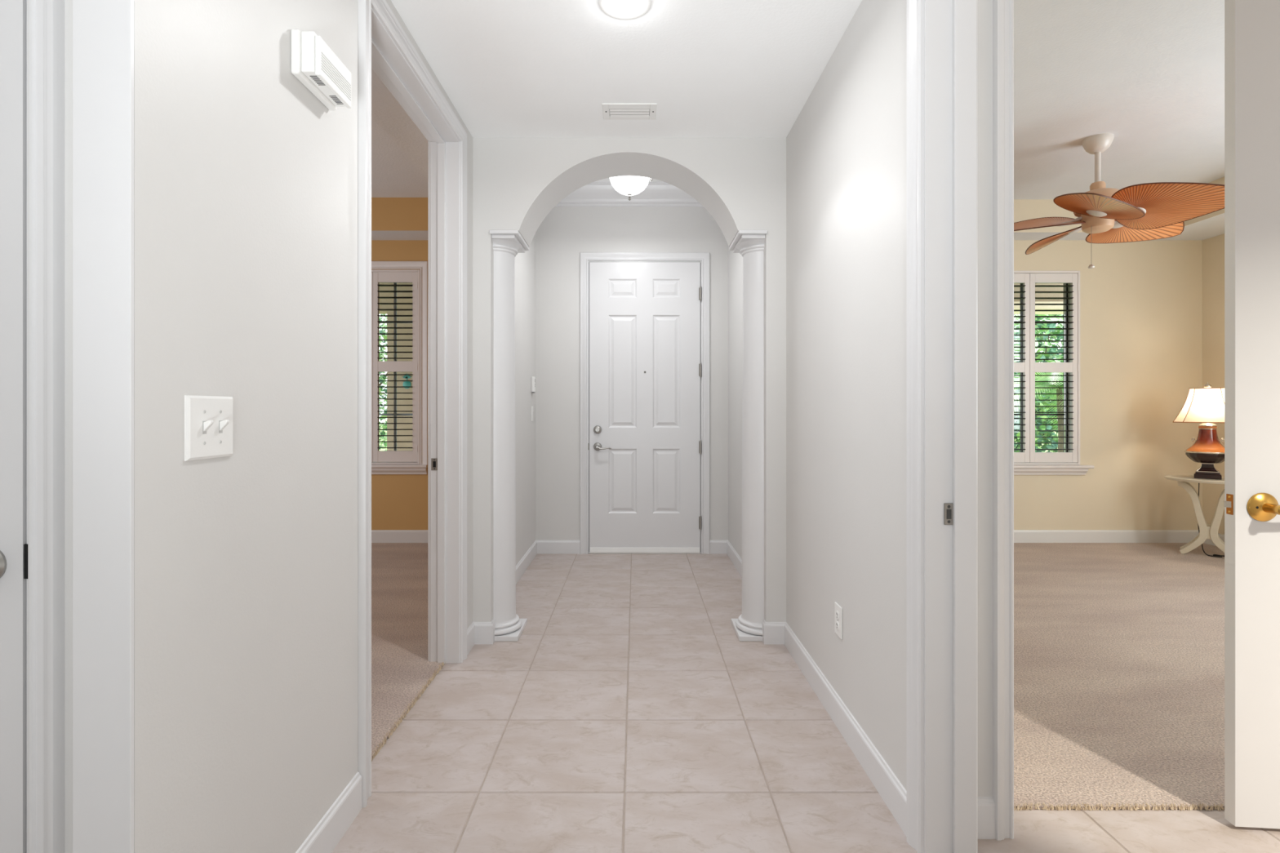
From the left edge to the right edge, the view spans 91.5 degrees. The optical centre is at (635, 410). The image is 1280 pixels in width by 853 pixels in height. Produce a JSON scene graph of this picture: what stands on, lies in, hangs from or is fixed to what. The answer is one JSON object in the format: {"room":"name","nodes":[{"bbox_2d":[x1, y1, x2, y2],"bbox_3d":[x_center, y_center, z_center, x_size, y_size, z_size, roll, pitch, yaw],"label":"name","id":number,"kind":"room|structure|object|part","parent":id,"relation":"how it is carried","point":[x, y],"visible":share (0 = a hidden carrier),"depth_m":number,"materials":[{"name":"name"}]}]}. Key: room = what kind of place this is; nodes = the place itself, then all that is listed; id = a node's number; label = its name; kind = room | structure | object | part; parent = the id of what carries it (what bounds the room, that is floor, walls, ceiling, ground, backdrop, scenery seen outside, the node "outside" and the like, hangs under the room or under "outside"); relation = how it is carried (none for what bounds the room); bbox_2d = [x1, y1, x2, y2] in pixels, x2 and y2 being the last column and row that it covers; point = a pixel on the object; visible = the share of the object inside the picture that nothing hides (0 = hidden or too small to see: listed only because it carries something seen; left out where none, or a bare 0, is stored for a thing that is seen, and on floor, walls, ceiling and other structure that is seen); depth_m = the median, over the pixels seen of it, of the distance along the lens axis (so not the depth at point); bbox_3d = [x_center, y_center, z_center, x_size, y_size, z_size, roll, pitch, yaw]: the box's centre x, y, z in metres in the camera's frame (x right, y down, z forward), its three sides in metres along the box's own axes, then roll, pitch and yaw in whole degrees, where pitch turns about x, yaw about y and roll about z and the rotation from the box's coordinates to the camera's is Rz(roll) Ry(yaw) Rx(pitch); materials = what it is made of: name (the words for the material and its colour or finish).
{"room":"home entrance hallway","nodes":[
{"label":"home entrance hallway","id":0,"kind":"room"},
{"bbox_2d":[27,0,72,852],"bbox_3d":[-2.782,-0.385,1.143,3.636,3.150,0.115,0,0,0],"label":"wall","id":1,"kind":"structure","parent":0,"point":[68,3],"depth_m":1.08,"materials":[{"name":"white paint"}]},
{"bbox_2d":[0,0,27,852],"bbox_3d":[-1.476,-0.032,1.083,0.810,2.420,0.104,0,0,0],"label":"door","id":2,"kind":"structure","parent":1,"relation":"in","point":[13,13],"depth_m":1.10,"materials":[{"name":"white paint"}]},
{"bbox_3d":[-1.141,0.272,1.065,0.064,0.064,0.069,0,0,0],"label":"knob","id":3,"kind":"part","parent":2,"relation":"part of","materials":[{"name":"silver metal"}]},
{"bbox_2d":[26,0,27,852],"bbox_3d":[-1.468,-0.035,1.143,0.823,2.450,0.115,0,0,0],"label":"trim","id":4,"kind":"structure","parent":1,"relation":"attached to","point":[27,0],"depth_m":1.10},
{"bbox_2d":[28,0,64,852],"bbox_3d":[-1.456,-0.057,1.075,0.925,2.494,0.019,0,0,0],"label":"trim","id":5,"kind":"structure","parent":1,"relation":"attached to","point":[46,17],"depth_m":1.07,"materials":[{"name":"white wood"}]},
{"bbox_2d":[133,0,535,852],"bbox_3d":[-0.897,-0.385,3.317,0.134,3.150,4.567,0,0,0],"label":"wall","id":6,"kind":"structure","parent":0,"point":[246,183],"depth_m":1.35,"materials":[{"name":"white paint"}]},
{"bbox_2d":[72,0,133,852],"bbox_3d":[-0.878,-0.100,1.055,0.096,2.580,0.060,0,0,0],"label":"trim","id":7,"kind":"structure","parent":6,"relation":"attached to","point":[103,30],"depth_m":1.02,"materials":[{"name":"white wood"}]},
{"bbox_2d":[184,395,232,461],"bbox_3d":[-0.819,0.033,1.213,0.022,0.121,0.132,0,0,0],"label":"switch plate","id":8,"kind":"object","parent":6,"relation":"attached to","point":[208,420],"visible":1,"depth_m":1.20,"materials":[{"name":"white plastic"}]},
{"bbox_2d":[290,28,351,110],"bbox_3d":[-0.797,-0.864,1.593,0.067,0.108,0.193,0,0,0],"label":"door chime","id":9,"kind":"object","parent":6,"relation":"attached to","point":[313,63],"visible":1,"depth_m":1.53,"materials":[{"name":"white plastic"}]},
{"bbox_2d":[295,771,362,852],"bbox_3d":[-0.824,1.135,1.444,0.013,0.110,0.838,0,0,0],"label":"baseboard","id":10,"kind":"structure","parent":6,"relation":"attached to","point":[327,833],"depth_m":1.71,"materials":[{"name":"white wood"}]},
{"bbox_2d":[371,529,427,542],"bbox_3d":[-2.757,1.126,3.385,3.586,0.112,4.370,0,0,0],"label":"baseboard","id":11,"kind":"structure","parent":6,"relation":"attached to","point":[377,535],"depth_m":5.56,"materials":[{"name":"white wood"}]},
{"bbox_2d":[358,0,466,808],"bbox_3d":[-0.820,-0.070,2.433,0.021,2.520,1.134,0,0,0],"label":"trim","id":12,"kind":"structure","parent":6,"relation":"attached to","point":[381,8],"depth_m":1.92,"materials":[{"name":"white wood"}]},
{"bbox_2d":[371,7,459,663],"bbox_3d":[-0.897,-0.045,2.433,0.136,2.470,1.035,0,0,0],"label":"trim","id":13,"kind":"structure","parent":6,"relation":"attached to","point":[388,60],"depth_m":2.93,"materials":[{"name":"white wood"}]},
{"bbox_2d":[431,457,437,470],"bbox_3d":[-0.945,0.254,2.928,0.031,0.056,0.005,0,0,0],"label":"strike plate","id":14,"kind":"object","parent":6,"relation":"attached to","point":[433,460],"visible":1,"depth_m":2.93,"materials":[{"name":"metal"}]},
{"bbox_2d":[466,619,494,655],"bbox_3d":[-0.777,1.135,3.108,0.105,0.110,0.213,0,0,0],"label":"baseboard","id":15,"kind":"structure","parent":6,"relation":"attached to","point":[478,633],"depth_m":3.17,"materials":[{"name":"white wood"}]},
{"bbox_2d":[531,406,533,421],"bbox_3d":[-0.825,0.029,4.985,0.010,0.122,0.070,0,0,0],"label":"switch plate","id":16,"kind":"object","parent":6,"relation":"attached to","point":[531,406],"visible":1,"depth_m":4.96,"materials":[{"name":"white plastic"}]},
{"bbox_2d":[531,376,535,392],"bbox_3d":[-0.816,-0.203,4.985,0.027,0.130,0.070,0,0,0],"label":"wall control","id":17,"kind":"object","parent":6,"relation":"attached to","point":[533,378],"visible":1,"depth_m":4.95,"materials":[{"name":"white plastic"}]},
{"bbox_2d":[515,540,580,583],"bbox_3d":[-0.642,1.135,4.340,0.375,0.110,1.680,0,0,0],"label":"baseboard","id":18,"kind":"structure","parent":6,"relation":"attached to","point":[538,546],"depth_m":5.17,"materials":[{"name":"white wood"}]},
{"bbox_2d":[378,282,412,450],"bbox_3d":[-3.475,-0.385,7.100,5.050,3.450,0.200,0,0,0],"label":"wall","id":19,"kind":"structure","parent":0,"point":[389,426],"depth_m":7.00,"materials":[{"name":"beige paint"}]},
{"bbox_2d":[371,67,427,239],"bbox_3d":[-2.757,-1.718,3.385,3.586,0.400,4.370,0,0,0],"label":"ceiling","id":20,"kind":"structure","parent":0,"point":[399,149],"depth_m":4.69,"materials":[{"name":"paint"}]},
{"bbox_2d":[371,240,427,529],"bbox_3d":[-2.832,-0.385,5.675,3.736,3.150,0.210,0,0,0],"label":"wall","id":21,"kind":"structure","parent":0,"point":[398,501],"depth_m":5.57,"materials":[{"name":"tan paint"}]},
{"bbox_2d":[371,261,427,474],"bbox_3d":[-2.346,-0.377,5.636,0.993,1.904,0.257,0,0,0],"label":"window","id":22,"kind":"structure","parent":21,"relation":"in","point":[420,467],"depth_m":5.56,"materials":[{"name":"white wood"}]},
{"bbox_2d":[371,271,373,462],"bbox_3d":[-2.549,-0.386,5.580,0.404,1.697,0.060,0,0,0],"label":"shutter","id":23,"kind":"object","parent":22,"relation":"attached to","point":[371,272],"visible":0.04,"depth_m":5.57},
{"bbox_2d":[373,271,417,462],"bbox_3d":[-2.144,-0.386,5.580,0.404,1.697,0.060,0,0,0],"label":"shutter","id":24,"kind":"object","parent":22,"relation":"attached to","point":[378,277],"visible":1,"depth_m":5.57,"materials":[{"name":"white wood"}]},
{"bbox_3d":[-2.146,-1.188,5.580,0.308,0.091,0.026,0,0,0],"label":"rail","id":25,"kind":"part","parent":24,"relation":"part of","materials":[{"name":"white wood"}]},
{"bbox_3d":[-2.146,-0.391,5.580,0.308,0.093,0.026,0,0,0],"label":"rail","id":26,"kind":"part","parent":24,"relation":"part of","materials":[{"name":"white wood"}]},
{"bbox_3d":[-2.146,0.413,5.580,0.308,0.099,0.026,0,0,0],"label":"rail","id":27,"kind":"part","parent":24,"relation":"part of","materials":[{"name":"white wood"}]},
{"bbox_3d":[-2.346,0.496,5.606,0.993,0.029,0.197,0,0,0],"label":"sill","id":28,"kind":"part","parent":22,"relation":"part of","materials":[{"name":"white wood"}]},
{"bbox_2d":[391,0,862,137],"bbox_3d":[0.400,-1.650,-2.410,9.800,0.520,11.180,0,0,0],"label":"ceiling","id":29,"kind":"structure","parent":0,"point":[508,68],"depth_m":2.49,"materials":[{"name":"paint"}]},
{"bbox_2d":[598,0,651,19],"bbox_3d":[-0.036,-1.385,2.125,0.182,0.010,0.182,0,0,0],"label":"flush light","id":30,"kind":"object","parent":29,"relation":"in","point":[617,9],"visible":1,"depth_m":2.15,"materials":[{"name":"white glass"}]},
{"bbox_2d":[602,102,657,119],"bbox_3d":[-0.028,-1.386,2.897,0.248,0.008,0.150,0,0,0],"label":"ceiling vent","id":31,"kind":"object","parent":29,"relation":"in","point":[612,111],"visible":1,"depth_m":2.89,"materials":[{"name":"white plastic"}]},
{"bbox_2d":[594,177,663,182],"bbox_3d":[-0.031,-1.910,4.340,1.598,0.100,1.680,0,0,0],"label":"ceiling","id":32,"kind":"structure","parent":0,"point":[606,180],"depth_m":5.06,"materials":[{"name":"paint"}]},
{"bbox_2d":[609,175,653,200],"bbox_3d":[-0.032,-1.661,4.344,0.303,0.398,0.294,0,0,0],"label":"flush light","id":33,"kind":"object","parent":32,"relation":"attached to","point":[629,185],"visible":0.62,"depth_m":4.28,"materials":[{"name":"white glass"}]},
{"bbox_2d":[472,137,786,622],"bbox_3d":[-0.031,-0.385,3.340,1.598,3.150,0.320,0,0,0],"label":"wall","id":34,"kind":"structure","parent":0,"point":[517,182],"depth_m":3.18,"materials":[{"name":"white paint"}]},
{"bbox_2d":[535,206,728,540],"bbox_3d":[-0.033,-0.385,5.280,1.862,3.150,0.200,0,0,0],"label":"wall","id":35,"kind":"structure","parent":0,"point":[565,233],"depth_m":5.18,"materials":[{"name":"white paint"}]},
{"bbox_2d":[555,182,702,206],"bbox_3d":[-0.031,-1.775,4.340,1.598,0.170,1.680,0,0,0],"label":"trim","id":36,"kind":"structure","parent":35,"relation":"attached to","point":[593,193],"depth_m":5.15,"materials":[{"name":"white paint"}]},
{"bbox_2d":[587,262,701,553],"bbox_3d":[0.075,-0.021,5.169,0.942,2.417,0.102,0,0,0],"label":"door","id":37,"kind":"structure","parent":35,"relation":"in","point":[644,445],"depth_m":5.18,"materials":[{"name":"wood"}]},
{"bbox_3d":[-0.316,0.302,5.149,0.068,0.068,0.055,0,0,0],"label":"handle","id":38,"kind":"part","parent":37,"relation":"part of","materials":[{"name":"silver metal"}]},
{"bbox_3d":[-0.259,0.311,5.128,0.122,0.029,0.020,0,0,0],"label":"lever","id":39,"kind":"part","parent":37,"relation":"part of","materials":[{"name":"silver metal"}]},
{"bbox_3d":[-0.108,-1.012,5.181,0.234,0.156,0.010,0,0,0],"label":"panel","id":40,"kind":"part","parent":37,"relation":"part of","materials":[{"name":"white wood"}]},
{"bbox_3d":[-0.108,-0.322,5.181,0.234,0.936,0.010,0,0,0],"label":"panel","id":41,"kind":"part","parent":37,"relation":"part of","materials":[{"name":"white wood"}]},
{"bbox_3d":[-0.108,0.588,5.181,0.234,0.536,0.010,0,0,0],"label":"panel","id":42,"kind":"part","parent":37,"relation":"part of","materials":[{"name":"white wood"}]},
{"bbox_3d":[0.256,-1.012,5.181,0.227,0.156,0.010,0,0,0],"label":"panel","id":43,"kind":"part","parent":37,"relation":"part of","materials":[{"name":"white wood"}]},
{"bbox_3d":[0.256,-0.322,5.181,0.227,0.936,0.010,0,0,0],"label":"panel","id":44,"kind":"part","parent":37,"relation":"part of","materials":[{"name":"white wood"}]},
{"bbox_3d":[0.256,0.588,5.181,0.227,0.536,0.010,0,0,0],"label":"panel","id":45,"kind":"part","parent":37,"relation":"part of","materials":[{"name":"white wood"}]},
{"bbox_2d":[580,252,709,554],"bbox_3d":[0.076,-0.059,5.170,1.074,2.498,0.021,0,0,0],"label":"trim","id":46,"kind":"structure","parent":35,"relation":"attached to","point":[584,256],"depth_m":5.17,"materials":[{"name":"white wood"}]},
{"bbox_2d":[331,542,1279,852],"bbox_3d":[0.375,1.242,-1.215,9.850,0.137,13.570,0,0,0],"label":"floor","id":47,"kind":"structure","parent":0,"point":[628,712],"depth_m":2.37,"materials":[{"name":"tile"}]},
{"bbox_2d":[488,230,529,641],"bbox_3d":[-0.744,0.137,3.339,0.292,2.106,0.346,0,0,0],"label":"column","id":48,"kind":"structure","parent":47,"relation":"on","point":[507,244],"depth_m":3.26,"materials":[{"name":"white paint"}]},
{"bbox_2d":[728,230,767,641],"bbox_3d":[0.671,0.137,3.339,0.292,2.106,0.346,0,0,0],"label":"column","id":49,"kind":"structure","parent":47,"relation":"on","point":[749,244],"depth_m":3.26,"materials":[{"name":"white paint"}]},
{"bbox_2d":[1164,475,1224,554],"bbox_3d":[4.668,0.868,5.080,0.533,0.628,0.529,0,0,0],"label":"side table","id":50,"kind":"object","parent":47,"relation":"on","point":[1210,531],"visible":0.64,"depth_m":5.04,"materials":[{"name":"beige paint"}]},
{"bbox_3d":[4.550,0.882,5.093,0.156,0.600,0.147,0,0,0],"label":"leg","id":51,"kind":"part","parent":50,"relation":"part of","materials":[{"name":"beige paint"}]},
{"bbox_3d":[4.644,0.882,5.197,0.180,0.600,0.038,0,0,42],"label":"leg","id":52,"kind":"part","parent":50,"relation":"part of","materials":[{"name":"beige paint"}]},
{"bbox_2d":[1173,382,1224,557],"bbox_3d":[4.641,0.477,5.094,0.427,1.411,0.479,0,0,0],"label":"table lamp","id":53,"kind":"object","parent":50,"relation":"on","point":[1206,405],"visible":0.84,"depth_m":5.01,"materials":[{"name":"glazed ceramic"},{"name":"fabric"},{"name":"dark metal"}]},
{"bbox_3d":[4.641,-0.040,5.060,0.420,0.275,0.273,0,0,42],"label":"lamp shade","id":54,"kind":"part","parent":53,"relation":"part of","materials":[{"name":"fabric"}]},
{"bbox_3d":[4.641,0.388,5.060,0.274,0.081,0.272,0,0,0],"label":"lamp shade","id":55,"kind":"part","parent":53,"relation":"part of","materials":[{"name":"black ceramic"}]},
{"bbox_3d":[4.742,0.859,5.142,0.208,0.646,0.382,0,0,0],"label":"power cord","id":56,"kind":"part","parent":53,"relation":"part of","materials":[{"name":"black plastic"}]},
{"bbox_3d":[4.692,0.882,4.963,0.180,0.600,0.038,0,0,42],"label":"leg","id":57,"kind":"part","parent":50,"relation":"part of","materials":[{"name":"beige paint"}]},
{"bbox_3d":[4.786,0.882,5.066,0.180,0.600,0.038,0,0,42],"label":"leg","id":58,"kind":"part","parent":50,"relation":"part of","materials":[{"name":"beige paint"}]},
{"bbox_2d":[728,0,906,791],"bbox_3d":[0.833,-0.385,2.650,0.130,3.150,5.900,0,0,0],"label":"wall","id":59,"kind":"structure","parent":0,"point":[846,145],"depth_m":2.22,"materials":[{"name":"white paint"}]},
{"bbox_2d":[709,540,742,577],"bbox_3d":[0.688,1.135,4.340,0.160,0.110,1.680,0,0,0],"label":"baseboard","id":60,"kind":"structure","parent":59,"relation":"attached to","point":[715,546],"depth_m":5.11,"materials":[{"name":"white wood"}]},
{"bbox_2d":[762,619,906,836],"bbox_3d":[0.710,1.135,2.474,0.116,0.110,1.483,0,0,0],"label":"baseboard","id":61,"kind":"structure","parent":59,"relation":"attached to","point":[890,788],"depth_m":2.22,"materials":[{"name":"white wood"}]},
{"bbox_2d":[834,601,842,639],"bbox_3d":[0.763,0.793,2.352,0.009,0.118,0.078,0,0,0],"label":"wall outlet","id":62,"kind":"object","parent":59,"relation":"attached to","point":[837,609],"visible":1,"depth_m":2.34,"materials":[{"name":"white plastic"}]},
{"bbox_2d":[835,610,839,619],"bbox_3d":[0.761,0.773,2.352,0.003,0.034,0.034,0,0,0],"label":"receptacle","id":63,"kind":"object","parent":62,"relation":"attached to","point":[837,611],"depth_m":2.35,"materials":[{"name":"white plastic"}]},
{"bbox_2d":[835,621,839,630],"bbox_3d":[0.761,0.812,2.352,0.003,0.034,0.034,0,0,0],"label":"receptacle","id":64,"kind":"object","parent":62,"relation":"attached to","point":[837,622],"depth_m":2.35,"materials":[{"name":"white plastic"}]},
{"bbox_2d":[906,0,924,852],"bbox_3d":[0.757,-0.071,1.176,0.021,2.522,1.095,0,0,0],"label":"trim","id":65,"kind":"structure","parent":59,"relation":"attached to","point":[915,8],"depth_m":1.69,"materials":[{"name":"white wood"}]},
{"bbox_2d":[943,503,953,524],"bbox_3d":[0.830,0.275,1.651,0.026,0.057,0.005,0,0,0],"label":"strike plate","id":66,"kind":"object","parent":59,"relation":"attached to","point":[948,508],"visible":1,"depth_m":1.65,"materials":[{"name":"metal"}]},
{"bbox_2d":[924,0,976,852],"bbox_3d":[0.833,-0.045,1.176,0.132,2.470,0.992,0,0,0],"label":"trim","id":67,"kind":"structure","parent":59,"relation":"attached to","point":[949,25],"depth_m":1.65,"materials":[{"name":"white wood"}]},
{"bbox_2d":[976,0,977,852],"bbox_3d":[0.908,-0.071,1.176,0.021,2.522,1.095,0,0,0],"label":"trim","id":68,"kind":"structure","parent":67,"relation":"attached to","point":[976,0],"depth_m":1.66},
{"bbox_2d":[977,796,995,839],"bbox_3d":[0.948,1.135,1.736,0.099,0.110,0.013,0,0,0],"label":"baseboard","id":69,"kind":"structure","parent":59,"relation":"attached to","point":[986,805],"depth_m":1.73,"materials":[{"name":"white wood"}]},
{"bbox_2d":[992,0,1013,840],"bbox_3d":[1.714,-0.059,1.732,1.433,2.498,0.019,0,0,0],"label":"door frame","id":70,"kind":"structure","parent":59,"relation":"attached to","point":[1002,10],"depth_m":1.73,"materials":[{"name":"white wood"}]},
{"bbox_2d":[1013,529,1224,546],"bbox_3d":[2.979,1.126,3.721,4.162,0.112,3.698,0,0,0],"label":"baseboard","id":71,"kind":"structure","parent":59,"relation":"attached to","point":[1020,535],"depth_m":5.56,"materials":[{"name":"white wood"}]},
{"bbox_2d":[1222,0,1279,829],"bbox_3d":[2.019,-0.029,1.745,0.664,2.415,0.108,0,0,0],"label":"door","id":72,"kind":"structure","parent":59,"relation":"in","point":[1251,502],"depth_m":1.76,"materials":[{"name":"white paint"}]},
{"bbox_3d":[1.697,0.269,1.782,0.002,0.058,0.022,0,0,5],"label":"latch plate","id":73,"kind":"part","parent":72,"relation":"part of","materials":[{"name":"gold metal"}]},
{"bbox_3d":[1.766,0.273,1.726,0.081,0.081,0.070,0,0,0],"label":"handle","id":74,"kind":"part","parent":72,"relation":"part of","materials":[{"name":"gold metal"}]},
{"bbox_2d":[977,0,992,796],"bbox_3d":[3.039,-0.385,1.807,4.282,3.150,0.130,0,0,0],"label":"wall","id":75,"kind":"structure","parent":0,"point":[984,7],"depth_m":1.74,"materials":[{"name":"white paint"}]},
{"bbox_2d":[1013,240,1202,529],"bbox_3d":[3.039,-0.385,5.675,4.282,3.150,0.210,0,0,0],"label":"wall","id":76,"kind":"structure","parent":0,"point":[1141,302],"depth_m":5.57,"materials":[{"name":"beige paint"}]},
{"bbox_2d":[1013,271,1094,475],"bbox_3d":[3.519,-0.333,5.636,1.064,1.825,0.257,0,0,0],"label":"window","id":77,"kind":"structure","parent":76,"relation":"in","point":[1020,468],"depth_m":5.56,"materials":[{"name":"wood"},{"name":"white painted wood"}]},
{"bbox_2d":[1013,273,1029,462],"bbox_3d":[3.304,-0.377,5.580,0.429,1.690,0.060,0,0,0],"label":"shutter","id":78,"kind":"object","parent":77,"relation":"attached to","point":[1019,457],"visible":0.4,"depth_m":5.57,"materials":[{"name":"white wood"}]},
{"bbox_3d":[3.306,-1.180,5.580,0.333,0.084,0.026,0,0,0],"label":"rail","id":79,"kind":"part","parent":78,"relation":"part of","materials":[{"name":"white wood"}]},
{"bbox_3d":[3.306,-0.383,5.580,0.333,0.089,0.026,0,0,0],"label":"rail","id":80,"kind":"part","parent":78,"relation":"part of","materials":[{"name":"white wood"}]},
{"bbox_3d":[3.306,0.423,5.580,0.333,0.090,0.026,0,0,0],"label":"rail","id":81,"kind":"part","parent":78,"relation":"part of","materials":[{"name":"white wood"}]},
{"bbox_2d":[1029,273,1078,462],"bbox_3d":[3.735,-0.377,5.580,0.428,1.690,0.060,0,0,0],"label":"shutter","id":82,"kind":"object","parent":77,"relation":"attached to","point":[1072,366],"visible":1,"depth_m":5.57,"materials":[{"name":"white wood"}]},
{"bbox_3d":[3.733,-1.180,5.580,0.332,0.084,0.026,0,0,0],"label":"rail","id":83,"kind":"part","parent":82,"relation":"part of","materials":[{"name":"white wood"}]},
{"bbox_3d":[3.733,-0.383,5.580,0.332,0.089,0.026,0,0,0],"label":"rail","id":84,"kind":"part","parent":82,"relation":"part of","materials":[{"name":"white wood"}]},
{"bbox_3d":[3.733,0.423,5.580,0.332,0.090,0.026,0,0,0],"label":"rail","id":85,"kind":"part","parent":82,"relation":"part of","materials":[{"name":"white wood"}]},
{"bbox_3d":[3.519,0.501,5.606,1.064,0.029,0.197,0,0,0],"label":"sill","id":86,"kind":"part","parent":77,"relation":"part of","materials":[{"name":"white wood"}]},
{"bbox_3d":[3.519,-0.378,5.735,0.854,1.695,0.004,0,0,0],"label":"pane","id":87,"kind":"part","parent":77,"relation":"part of","materials":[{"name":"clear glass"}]},
{"bbox_3d":[3.519,-0.378,5.744,0.894,1.735,0.042,0,0,0],"label":"sash frame","id":88,"kind":"part","parent":77,"relation":"part of","materials":[{"name":"white wood"}]},
{"bbox_2d":[1013,0,1224,239],"bbox_3d":[2.979,-1.718,3.721,4.162,0.400,3.698,0,0,0],"label":"ceiling","id":89,"kind":"structure","parent":0,"point":[1149,74],"depth_m":3.60,"materials":[{"name":"paint"}]},
{"bbox_2d":[1013,133,1224,268],"bbox_3d":[3.069,-1.363,4.192,1.443,0.870,1.388,0,0,0],"label":"ceiling fan","id":90,"kind":"object","parent":89,"relation":"hanging from","point":[1146,211],"visible":0.97,"depth_m":3.95,"materials":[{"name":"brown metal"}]},
{"bbox_3d":[2.676,-1.276,4.219,0.654,0.180,0.466,0,0,0],"label":"blade","id":91,"kind":"part","parent":90,"relation":"part of","materials":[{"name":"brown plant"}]},
{"bbox_3d":[3.063,-1.276,4.551,0.458,0.180,0.672,0,0,0],"label":"blade","id":92,"kind":"part","parent":90,"relation":"part of","materials":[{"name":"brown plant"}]},
{"bbox_3d":[2.938,-1.271,4.174,0.142,0.053,0.026,0,0,20],"label":"blade arm","id":93,"kind":"part","parent":90,"relation":"part of","materials":[{"name":"white metal"}]},
{"bbox_3d":[2.985,-0.942,4.085,0.036,0.027,0.036,0,0,0],"label":"chain pull","id":94,"kind":"part","parent":90,"relation":"part of","materials":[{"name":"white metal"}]},
{"bbox_3d":[2.853,-1.276,3.831,0.543,0.180,0.601,0,0,0],"label":"blade","id":95,"kind":"part","parent":90,"relation":"part of","materials":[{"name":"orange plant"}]},
{"bbox_3d":[3.457,-1.276,4.208,0.661,0.180,0.460,0,0,0],"label":"blade","id":96,"kind":"part","parent":90,"relation":"part of","materials":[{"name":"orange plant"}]},
{"bbox_3d":[3.244,-1.276,3.811,0.515,0.180,0.618,0,0,0],"label":"blade","id":97,"kind":"part","parent":90,"relation":"part of","materials":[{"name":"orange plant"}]},
{"bbox_2d":[1202,233,1224,534],"bbox_3d":[5.120,-0.385,3.721,0.120,3.150,3.698,0,0,0],"label":"wall","id":98,"kind":"structure","parent":0,"point":[1213,248],"depth_m":5.45,"materials":[{"name":"beige paint"}]},
{"bbox_3d":[2.000,-2.160,6.690,14.000,0.100,1.820,0,0,0],"label":"ceiling","id":99,"kind":"structure","parent":0,"visible":0},
{"bbox_2d":[1013,283,1063,314],"bbox_3d":[5.500,-1.630,7.275,7.000,0.960,0.430,0,0,0],"label":"trim","id":100,"kind":"structure","parent":99,"relation":"attached to","point":[1015,289],"depth_m":7.10,"materials":[{"name":"beige paint"}]},
{"label":"outside","id":101,"kind":"structure","parent":0,"visible":0},
{"bbox_2d":[378,425,1057,452],"bbox_3d":[5.000,1.465,32.890,70.000,0.250,54.220,0,0,0],"label":"ground","id":102,"kind":"structure","parent":101,"point":[381,449],"depth_m":24.38,"materials":[{"name":"green plant"}]},
{"bbox_2d":[378,314,386,450],"bbox_3d":[-3.773,-0.317,8.810,1.335,3.339,1.350,0,0,0],"label":"tree","id":103,"kind":"object","parent":102,"relation":"on","point":[381,331],"visible":0.06,"depth_m":8.68,"materials":[{"name":"green plant"}]},
{"bbox_2d":[1013,314,1063,424],"bbox_3d":[10.625,-0.990,16.494,4.144,4.683,4.361,0,0,0],"label":"tree","id":104,"kind":"object","parent":102,"relation":"on","point":[1015,325],"visible":0.06,"depth_m":15.43,"materials":[{"name":"green plant"}]},
{"bbox_3d":[10.408,-0.545,16.472,2.607,3.793,2.218,0,0,-45],"label":"stem","id":105,"kind":"part","parent":104,"relation":"part of","materials":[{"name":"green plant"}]},
{"bbox_2d":[1013,361,1063,452],"bbox_3d":[8.026,0.183,12.873,2.406,2.340,2.347,0,0,29],"label":"shrub","id":106,"kind":"object","parent":102,"relation":"on","point":[1016,421],"visible":0.12,"depth_m":12.28,"materials":[{"name":"green plant"}]},
{"bbox_2d":[1013,372,1063,452],"bbox_3d":[6.571,0.352,9.569,2.268,2.000,2.389,0,0,-31],"label":"palm","id":107,"kind":"object","parent":102,"relation":"on","point":[1059,397],"visible":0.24,"depth_m":9.56,"materials":[{"name":"green plant"}]}
]}

